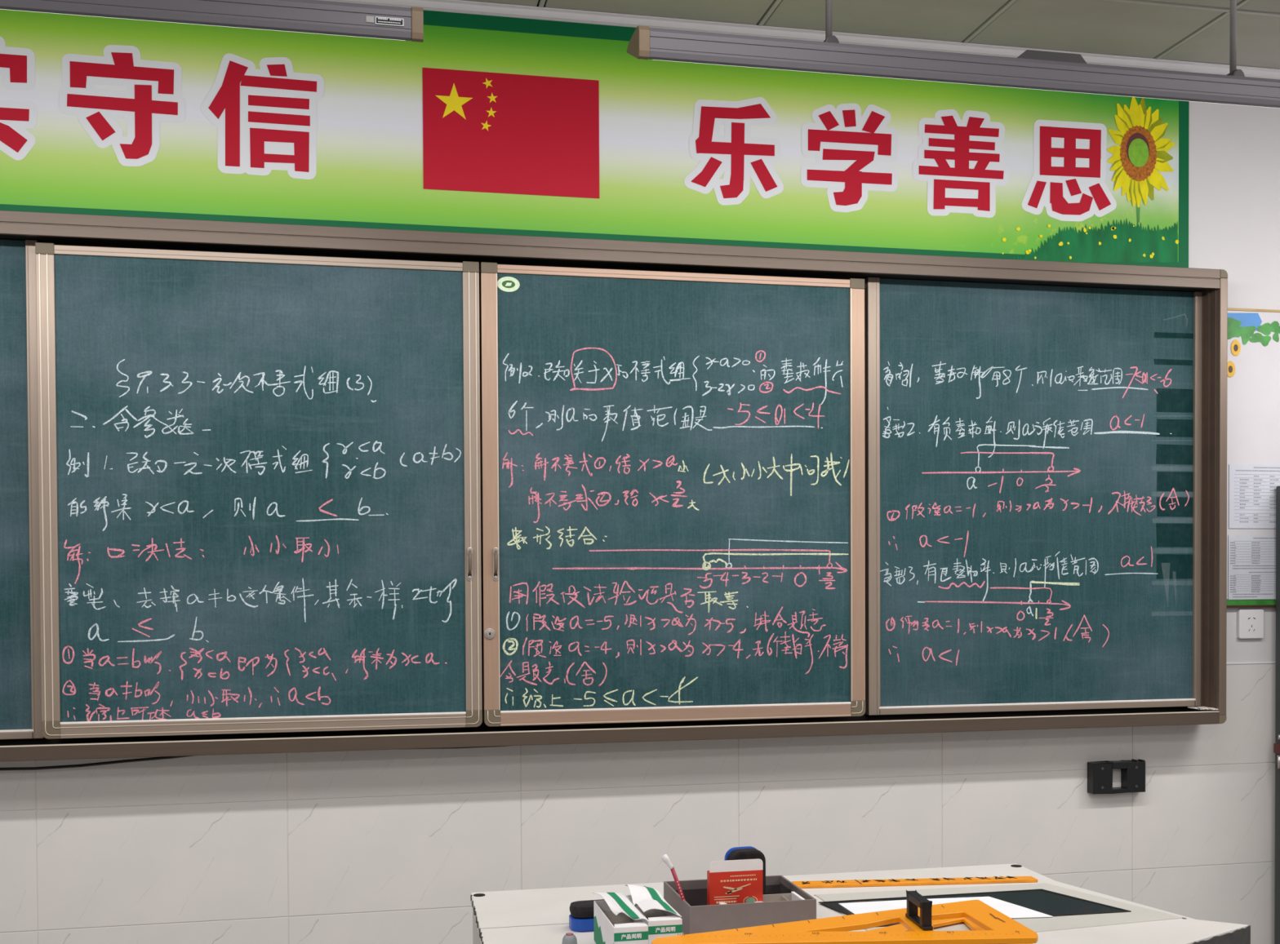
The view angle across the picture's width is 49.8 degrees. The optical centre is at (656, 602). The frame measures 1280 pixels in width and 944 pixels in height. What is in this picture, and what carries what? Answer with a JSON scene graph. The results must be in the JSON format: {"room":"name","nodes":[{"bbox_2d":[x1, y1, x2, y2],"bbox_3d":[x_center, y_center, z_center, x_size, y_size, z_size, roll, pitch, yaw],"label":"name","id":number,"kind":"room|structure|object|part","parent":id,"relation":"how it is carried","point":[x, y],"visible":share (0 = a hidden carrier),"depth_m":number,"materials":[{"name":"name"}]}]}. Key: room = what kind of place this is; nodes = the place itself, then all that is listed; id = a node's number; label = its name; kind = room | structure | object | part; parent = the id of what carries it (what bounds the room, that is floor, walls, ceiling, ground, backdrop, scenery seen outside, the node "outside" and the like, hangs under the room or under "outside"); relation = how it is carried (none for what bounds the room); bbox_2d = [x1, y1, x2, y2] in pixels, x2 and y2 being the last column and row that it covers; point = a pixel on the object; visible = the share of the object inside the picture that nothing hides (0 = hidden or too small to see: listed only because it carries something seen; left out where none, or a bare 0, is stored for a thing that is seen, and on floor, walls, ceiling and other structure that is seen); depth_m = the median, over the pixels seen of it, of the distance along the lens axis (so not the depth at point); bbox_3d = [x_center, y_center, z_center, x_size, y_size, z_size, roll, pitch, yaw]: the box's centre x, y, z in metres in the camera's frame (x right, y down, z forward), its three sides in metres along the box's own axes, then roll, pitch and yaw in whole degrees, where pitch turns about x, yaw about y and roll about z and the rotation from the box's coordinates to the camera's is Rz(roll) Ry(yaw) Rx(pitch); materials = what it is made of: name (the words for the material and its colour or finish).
{"room":"school classroom","nodes":[
{"label":"school classroom","id":0,"kind":"room"},
{"bbox_2d":[0,0,1279,943],"bbox_3d":[-0.624,-0.067,3.656,6.750,3.000,0.124,-1,1,-12],"label":"wall","id":1,"kind":"structure","parent":0,"point":[375,846],"depth_m":3.74,"materials":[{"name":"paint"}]},
{"bbox_2d":[0,8,1189,267],"bbox_3d":[-0.687,-1.234,3.553,4.603,0.592,0.013,-1,1,-12],"label":"banner","id":2,"kind":"object","parent":1,"relation":"attached to","point":[485,124],"visible":0.95,"depth_m":3.64,"materials":[{"name":"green plastic"}]},
{"bbox_2d":[1008,219,1177,262],"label":"print","id":3,"kind":"object","parent":2,"relation":"attached to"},
{"bbox_2d":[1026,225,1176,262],"bbox_3d":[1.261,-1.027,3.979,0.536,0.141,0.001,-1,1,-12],"label":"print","id":4,"kind":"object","parent":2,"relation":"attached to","point":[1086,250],"depth_m":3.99},
{"bbox_2d":[1136,206,1140,222],"bbox_3d":[1.401,-1.129,4.008,0.012,0.048,0.001,-1,1,-12],"label":"print","id":5,"kind":"object","parent":2,"relation":"attached to","point":[1137,208],"depth_m":4.01},
{"bbox_2d":[1107,97,1174,207],"bbox_3d":[1.410,-1.310,4.006,0.218,0.322,0.001,-1,1,-12],"label":"print","id":6,"kind":"object","parent":2,"relation":"attached to","point":[1141,131],"depth_m":4.01},
{"bbox_2d":[0,210,1227,762],"bbox_3d":[-0.456,-0.284,3.567,4.271,1.308,0.122,-1,1,-12],"label":"blackboard","id":7,"kind":"object","parent":1,"relation":"attached to","point":[1046,442],"visible":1,"depth_m":3.88,"materials":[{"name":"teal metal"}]},
{"bbox_3d":[-2.004,0.328,3.266,0.991,0.017,0.026,-1,1,-12],"label":"rail","id":8,"kind":"part","parent":7,"relation":"part of","materials":[{"name":"beige metal"}]},
{"bbox_2d":[0,755,195,771],"bbox_3d":[-1.370,0.389,3.405,0.771,0.041,0.007,-1,1,-12],"label":"cable","id":9,"kind":"object","parent":7,"relation":"attached to","point":[164,757],"visible":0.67,"depth_m":3.40,"materials":[{"name":"plastic"}]},
{"bbox_2d":[35,242,482,739],"bbox_3d":[-0.966,-0.270,3.422,1.055,1.190,0.050,-1,1,-12],"label":"blackboard","id":10,"kind":"object","parent":7,"relation":"attached to","point":[260,474],"visible":1,"depth_m":3.42,"materials":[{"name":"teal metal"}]},
{"bbox_3d":[-0.970,-0.851,3.420,0.972,0.022,0.032,-1,1,-12],"label":"rail","id":11,"kind":"part","parent":10,"relation":"part of","materials":[{"name":"beige metal"}]},
{"bbox_3d":[-0.965,0.307,3.442,0.972,0.034,0.032,-1,1,-12],"label":"rail","id":12,"kind":"part","parent":10,"relation":"part of","materials":[{"name":"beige metal"}]},
{"bbox_3d":[-0.477,-0.098,3.524,0.012,0.085,0.003,-1,1,-12],"label":"handle","id":13,"kind":"part","parent":10,"relation":"part of","materials":[{"name":"silver metal"}]},
{"bbox_2d":[400,746,510,750],"bbox_3d":[-0.505,0.371,3.595,0.607,0.020,0.006,-1,1,-12],"label":"cable","id":14,"kind":"object","parent":7,"relation":"attached to","point":[504,746],"visible":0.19,"depth_m":3.59,"materials":[{"name":"plastic"}]},
{"bbox_3d":[-0.453,0.352,3.580,4.223,0.036,0.120,-1,1,-12],"label":"rail","id":15,"kind":"part","parent":7,"relation":"part of","materials":[{"name":"brown metal"}]},
{"bbox_3d":[-0.459,-0.910,3.556,4.223,0.055,0.120,-1,1,-12],"label":"rail","id":16,"kind":"part","parent":7,"relation":"part of","materials":[{"name":"brown metal"}]},
{"bbox_2d":[480,262,865,727],"bbox_3d":[0.061,-0.280,3.648,1.037,1.190,0.050,-1,1,-12],"label":"blackboard","id":17,"kind":"object","parent":7,"relation":"attached to","point":[673,463],"visible":1,"depth_m":3.64,"materials":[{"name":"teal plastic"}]},
{"bbox_3d":[-0.412,-0.099,3.538,0.012,0.085,0.003,-1,1,-12],"label":"handle","id":18,"kind":"part","parent":17,"relation":"part of","materials":[{"name":"silver metal"}]},
{"bbox_2d":[497,276,519,292],"bbox_3d":[-0.379,-0.817,3.539,0.058,0.039,0.001,-1,1,-12],"label":"print","id":19,"kind":"object","parent":17,"relation":"attached to","point":[505,278],"depth_m":3.54},
{"bbox_3d":[0.056,-0.860,3.645,0.954,0.022,0.032,-1,1,-12],"label":"rail","id":20,"kind":"part","parent":17,"relation":"part of","materials":[{"name":"beige metal"}]},
{"bbox_3d":[0.062,0.298,3.667,0.954,0.034,0.032,-1,1,-12],"label":"rail","id":21,"kind":"part","parent":17,"relation":"part of","materials":[{"name":"beige metal"}]},
{"bbox_3d":[1.097,0.300,3.947,0.985,0.017,0.026,-1,1,-12],"label":"rail","id":22,"kind":"part","parent":7,"relation":"part of","materials":[{"name":"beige metal"}]},
{"bbox_3d":[1.618,-0.303,4.023,0.024,1.258,0.120,-1,1,-12],"label":"rail","id":23,"kind":"part","parent":7,"relation":"part of","materials":[{"name":"brown metal"}]},
{"bbox_2d":[339,0,1279,78],"bbox_3d":[-0.617,-1.553,3.562,6.750,0.020,0.018,-1,1,-12],"label":"trim","id":24,"kind":"structure","parent":1,"relation":"attached to","point":[460,5],"depth_m":3.78,"materials":[{"name":"white plastic"}]},
{"bbox_2d":[1087,759,1145,794],"bbox_3d":[1.342,0.508,4.019,0.169,0.096,0.034,-1,1,-12],"label":"wall bracket","id":25,"kind":"object","parent":1,"relation":"attached to","point":[1100,774],"visible":1,"depth_m":4.01,"materials":[{"name":"black plastic"}]},
{"bbox_2d":[1236,609,1263,639],"bbox_3d":[1.776,0.065,4.120,0.083,0.086,0.012,-1,1,-12],"label":"wall socket","id":26,"kind":"object","parent":1,"relation":"attached to","point":[1250,623],"visible":1,"depth_m":4.11,"materials":[{"name":"white plastic"}]},
{"bbox_2d":[1226,307,1279,608],"bbox_3d":[2.060,-0.431,4.171,0.880,0.888,0.015,-1,1,-12],"label":"notice board","id":27,"kind":"object","parent":1,"relation":"attached to","point":[1253,370],"visible":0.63,"depth_m":4.10,"materials":[{"name":"white paper"}]},
{"bbox_2d":[1226,360,1235,377],"bbox_3d":[1.701,-0.691,4.083,0.035,0.051,0.001,-1,1,-12],"label":"print","id":28,"kind":"object","parent":27,"relation":"attached to","point":[1231,364],"depth_m":4.08},
{"bbox_2d":[1227,327,1238,339],"bbox_3d":[1.704,-0.796,4.083,0.046,0.036,0.001,-1,1,-12],"label":"print","id":29,"kind":"object","parent":27,"relation":"attached to","point":[1231,333],"depth_m":4.08},
{"bbox_2d":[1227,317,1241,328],"bbox_3d":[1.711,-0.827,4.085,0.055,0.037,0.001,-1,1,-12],"label":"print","id":30,"kind":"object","parent":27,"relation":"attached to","point":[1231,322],"depth_m":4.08},
{"bbox_2d":[1231,339,1240,355],"bbox_3d":[1.718,-0.755,4.086,0.035,0.051,0.001,-1,1,-12],"label":"print","id":31,"kind":"object","parent":27,"relation":"attached to","point":[1235,344],"depth_m":4.09},
{"bbox_2d":[1231,325,1244,337],"bbox_3d":[1.727,-0.804,4.089,0.054,0.035,0.001,-1,1,-12],"label":"print","id":32,"kind":"object","parent":27,"relation":"attached to","point":[1238,329],"depth_m":4.09},
{"bbox_2d":[1227,312,1262,330],"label":"print","id":33,"kind":"object","parent":27,"relation":"attached to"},
{"bbox_2d":[1241,333,1250,344],"bbox_3d":[1.751,-0.783,4.093,0.030,0.036,0.001,-1,1,-12],"label":"print","id":34,"kind":"object","parent":27,"relation":"attached to","point":[1245,337],"depth_m":4.09},
{"bbox_2d":[1241,325,1256,337],"bbox_3d":[1.761,-0.805,4.096,0.048,0.035,0.001,-1,1,-12],"label":"print","id":35,"kind":"object","parent":27,"relation":"attached to","point":[1250,331],"depth_m":4.10},
{"bbox_3d":[2.062,0.009,4.179,0.880,0.007,0.015,-1,1,-12],"label":"trim","id":36,"kind":"part","parent":27,"relation":"part of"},
{"bbox_2d":[1226,599,1275,605],"bbox_3d":[2.062,-0.004,4.178,0.880,0.019,0.002,-1,1,-12],"label":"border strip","id":37,"kind":"object","parent":27,"relation":"on","point":[1272,602],"depth_m":4.11,"materials":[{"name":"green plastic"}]},
{"bbox_2d":[1228,535,1275,599],"bbox_3d":[1.834,-0.105,4.123,0.276,0.192,0.001,-1,1,-12],"label":"notice sheet","id":38,"kind":"object","parent":27,"relation":"attached to","point":[1251,558],"visible":1,"depth_m":4.11,"materials":[{"name":"paper"}]},
{"bbox_3d":[2.058,-0.872,4.164,0.880,0.007,0.012,-1,1,-12],"label":"trim","id":39,"kind":"part","parent":27,"relation":"part of","materials":[{"name":"beige wood"}]},
{"bbox_2d":[1228,464,1279,528],"bbox_3d":[1.835,-0.317,4.119,0.278,0.191,0.001,-1,1,-12],"label":"notice sheet","id":40,"kind":"object","parent":27,"relation":"attached to","point":[1252,487],"visible":1,"depth_m":4.11,"materials":[{"name":"paper"}]},
{"bbox_2d":[1249,333,1262,342],"bbox_3d":[1.792,-0.788,4.103,0.059,0.030,0.001,-1,1,-12],"label":"print","id":41,"kind":"object","parent":27,"relation":"attached to","point":[1255,339],"depth_m":4.10},
{"bbox_2d":[1256,322,1271,335],"bbox_3d":[1.810,-0.815,4.106,0.050,0.038,0.001,-1,1,-12],"label":"print","id":42,"kind":"object","parent":27,"relation":"attached to","point":[1263,328],"depth_m":4.11},
{"bbox_2d":[1258,335,1271,346],"bbox_3d":[1.814,-0.779,4.107,0.042,0.032,0.001,-1,1,-12],"label":"print","id":43,"kind":"object","parent":27,"relation":"attached to","point":[1264,340],"depth_m":4.11},
{"bbox_2d":[1266,320,1279,332],"bbox_3d":[1.843,-0.822,4.113,0.049,0.036,0.001,-1,1,-12],"label":"print","id":44,"kind":"object","parent":27,"relation":"attached to","point":[1272,327],"depth_m":4.11},
{"bbox_2d":[1273,330,1279,342],"bbox_3d":[1.850,-0.795,4.115,0.020,0.036,0.001,-1,1,-12],"label":"print","id":45,"kind":"object","parent":27,"relation":"attached to","point":[1276,337],"depth_m":4.12},
{"bbox_2d":[1275,326,1279,333],"bbox_3d":[1.870,-0.815,4.119,0.047,0.037,0.001,-1,1,-12],"label":"print","id":46,"kind":"object","parent":27,"relation":"attached to","point":[1277,328],"depth_m":4.12},
{"bbox_2d":[465,0,1279,69],"bbox_3d":[0.226,-1.544,-0.278,6.750,0.104,8.120,-1,1,-12],"label":"ceiling","id":47,"kind":"structure","parent":0,"point":[1183,30],"depth_m":3.72,"materials":[{"name":"white paint"}]},
{"bbox_2d":[0,0,423,42],"bbox_3d":[-1.178,-1.256,2.279,1.558,0.564,0.117,-1,1,-12],"label":"lamp","id":48,"kind":"object","parent":47,"relation":"hanging from","point":[312,16],"visible":1,"depth_m":2.34,"materials":[{"name":"grey plastic"}]},
{"bbox_2d":[377,17,400,23],"bbox_3d":[-0.460,-1.005,2.381,0.039,0.007,0.001,-1,1,-12],"label":"print","id":49,"kind":"object","parent":48,"relation":"attached to","point":[380,20],"depth_m":2.38},
{"bbox_3d":[-0.461,-1.005,2.382,0.045,0.009,0.001,-1,1,-12],"label":"plate","id":50,"kind":"part","parent":48,"relation":"part of","materials":[{"name":"black"}]},
{"bbox_3d":[-0.461,-1.005,2.383,0.049,0.013,0.002,-1,1,-12],"label":"name plate","id":51,"kind":"part","parent":48,"relation":"part of","materials":[{"name":"white plastic"}]},
{"bbox_2d":[626,0,1279,108],"bbox_3d":[0.727,-1.273,2.698,1.580,0.564,0.115,-1,1,-12],"label":"lamp","id":52,"kind":"object","parent":47,"relation":"hanging from","point":[1032,69],"visible":1,"depth_m":2.61,"materials":[{"name":"grey plastic"}]},
{"bbox_3d":[0.326,-1.306,2.607,0.013,0.491,0.013,-1,1,-12],"label":"rod","id":53,"kind":"part","parent":52,"relation":"part of","materials":[{"name":"silver metal"}]},
{"bbox_2d":[657,59,1279,108],"bbox_3d":[0.727,-1.017,2.712,1.520,0.042,0.082,-1,1,-12],"label":"diffuser","id":54,"kind":"object","parent":52,"relation":"attached to","point":[658,60],"depth_m":2.64,"materials":[{"name":"white plastic"}]},
{"bbox_3d":[1.169,-1.313,2.792,0.013,0.491,0.013,-1,1,-12],"label":"rod","id":55,"kind":"part","parent":52,"relation":"part of","materials":[{"name":"silver metal"}]},
{"bbox_3d":[0.254,1.544,-0.278,6.750,0.080,8.000,-1,1,-12],"label":"floor","id":56,"kind":"structure","parent":0,"visible":0},
{"bbox_2d":[470,864,1250,943],"bbox_3d":[0.342,0.991,2.404,1.296,0.884,0.740,-1,1,-12],"label":"desk","id":57,"kind":"object","parent":56,"relation":"on","point":[1081,916],"visible":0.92,"depth_m":2.47,"materials":[{"name":"white metal"}]},
{"bbox_2d":[561,933,577,943],"bbox_3d":[-0.140,0.547,2.228,0.025,0.022,0.025,-1,1,-12],"label":"holder","id":58,"kind":"object","parent":57,"relation":"on","point":[569,939],"visible":1,"depth_m":2.22,"materials":[{"name":"grey plastic"}]},
{"bbox_2d":[568,899,604,932],"bbox_3d":[-0.086,0.534,2.359,0.125,0.043,0.052,-1,1,-14],"label":"eraser","id":59,"kind":"object","parent":57,"relation":"on","point":[581,917],"visible":0.44,"depth_m":2.33,"materials":[{"name":"blue plastic"}]},
{"bbox_2d":[592,893,648,943],"bbox_3d":[-0.056,0.512,2.152,0.057,0.095,0.182,-1,1,-12],"label":"carton","id":60,"kind":"object","parent":57,"relation":"on","point":[616,921],"visible":1,"depth_m":2.14,"materials":[{"name":"white cardboard"}]},
{"bbox_2d":[593,916,604,943],"bbox_3d":[-0.082,0.530,2.145,0.001,0.051,0.174,-1,1,-12],"label":"print","id":61,"kind":"object","parent":60,"relation":"attached to","point":[598,922],"depth_m":2.18},
{"bbox_3d":[-0.057,0.473,2.157,0.050,0.017,0.172,-1,1,-15],"label":"lid","id":62,"kind":"part","parent":60,"relation":"part of","materials":[{"name":"white cardboard"}]},
{"bbox_2d":[625,884,682,943],"bbox_3d":[-0.006,0.509,2.190,0.059,0.099,0.182,-1,1,-12],"label":"carton","id":63,"kind":"object","parent":57,"relation":"on","point":[664,921],"visible":0.77,"depth_m":2.15,"materials":[{"name":"white cardboard"}]},
{"bbox_3d":[-0.007,0.471,2.194,0.059,0.024,0.172,-1,1,-12],"label":"lid","id":64,"kind":"part","parent":63,"relation":"part of","materials":[{"name":"white cardboard"}]},
{"bbox_2d":[663,875,816,935],"bbox_3d":[0.141,0.526,2.390,0.220,0.055,0.194,-1,1,-12],"label":"storage box","id":65,"kind":"object","parent":57,"relation":"on","point":[697,917],"visible":0.65,"depth_m":2.31,"materials":[{"name":"grey plastic"}]},
{"bbox_2d":[661,854,685,902],"bbox_3d":[0.038,0.488,2.325,0.058,0.126,0.012,0,1,7],"label":"pen","id":66,"kind":"object","parent":65,"relation":"in","point":[665,859],"visible":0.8,"depth_m":2.32,"materials":[{"name":"white plastic"}]},
{"bbox_2d":[706,859,763,906],"bbox_3d":[0.134,0.493,2.343,0.094,0.114,0.018,-1,1,-12],"label":"packet","id":67,"kind":"object","parent":65,"relation":"in","point":[732,882],"visible":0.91,"depth_m":2.33,"materials":[{"name":"red cardboard"}]},
{"bbox_2d":[714,875,756,904],"bbox_3d":[0.134,0.486,2.334,0.075,0.046,0.001,-1,1,-12],"label":"print","id":68,"kind":"object","parent":67,"relation":"attached to","point":[728,889],"depth_m":2.33},
{"bbox_2d":[724,846,765,895],"bbox_3d":[0.157,0.490,2.416,0.066,0.118,0.036,-1,1,-18],"label":"eraser","id":69,"kind":"object","parent":65,"relation":"in","point":[738,853],"visible":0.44,"depth_m":2.40,"materials":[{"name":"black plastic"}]},
{"bbox_2d":[763,892,804,902],"bbox_3d":[0.214,0.527,2.360,0.070,0.045,0.072,-1,1,-12],"label":"carton","id":70,"kind":"object","parent":65,"relation":"in","point":[793,896],"visible":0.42,"depth_m":2.39,"materials":[{"name":"white cardboard"}]},
{"bbox_2d":[791,876,1037,888],"bbox_3d":[0.503,0.543,2.680,0.479,0.006,0.040,0,1,-5],"label":"ruler","id":71,"kind":"object","parent":57,"relation":"on","point":[994,880],"visible":0.9,"depth_m":2.67,"materials":[{"name":"orange plastic"}]},
{"bbox_2d":[838,897,1053,919],"bbox_3d":[0.511,0.547,2.451,0.330,0.001,0.178,-1,1,-12],"label":"paper sheet","id":72,"kind":"object","parent":57,"relation":"on","point":[1010,910],"visible":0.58,"depth_m":2.48,"materials":[{"name":"white paper"}]},
{"bbox_2d":[865,917,1032,943],"bbox_3d":[0.397,0.527,2.258,0.382,0.047,0.259,-1,1,-12],"label":"square","id":73,"kind":"object","parent":57,"relation":"on","point":[939,923],"visible":0.02,"depth_m":2.32,"materials":[{"name":"orange plastic"}]},
{"bbox_2d":[651,889,1038,943],"bbox_3d":[0.275,0.481,2.110,0.587,0.053,0.243,-1,1,-12],"label":"square","id":74,"kind":"object","parent":73,"relation":"on","point":[919,914],"visible":1,"depth_m":2.09,"materials":[{"name":"orange plastic"}]},
{"bbox_3d":[0.407,0.476,2.134,0.016,0.044,0.088,0,1,-8],"label":"handle","id":75,"kind":"part","parent":74,"relation":"part of","materials":[{"name":"black plastic"}]},
{"bbox_3d":[0.567,0.548,2.479,0.503,0.002,0.184,-1,1,-12],"label":"screen glass","id":76,"kind":"part","parent":57,"relation":"part of","materials":[{"name":"glass"}]},
{"bbox_3d":[0.611,0.550,2.471,0.563,0.003,0.350,-1,1,-12],"label":"panel","id":77,"kind":"part","parent":57,"relation":"part of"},
{"bbox_3d":[0.931,0.913,2.296,0.208,0.719,0.004,-1,1,-37],"label":"panel","id":78,"kind":"part","parent":57,"relation":"part of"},
{"bbox_2d":[1273,486,1279,943],"bbox_3d":[2.223,0.532,4.069,0.722,1.760,0.280,-1,1,-12],"label":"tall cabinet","id":79,"kind":"object","parent":56,"relation":"on","point":[1277,745],"visible":1,"depth_m":4.11,"materials":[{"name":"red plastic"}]}
]}

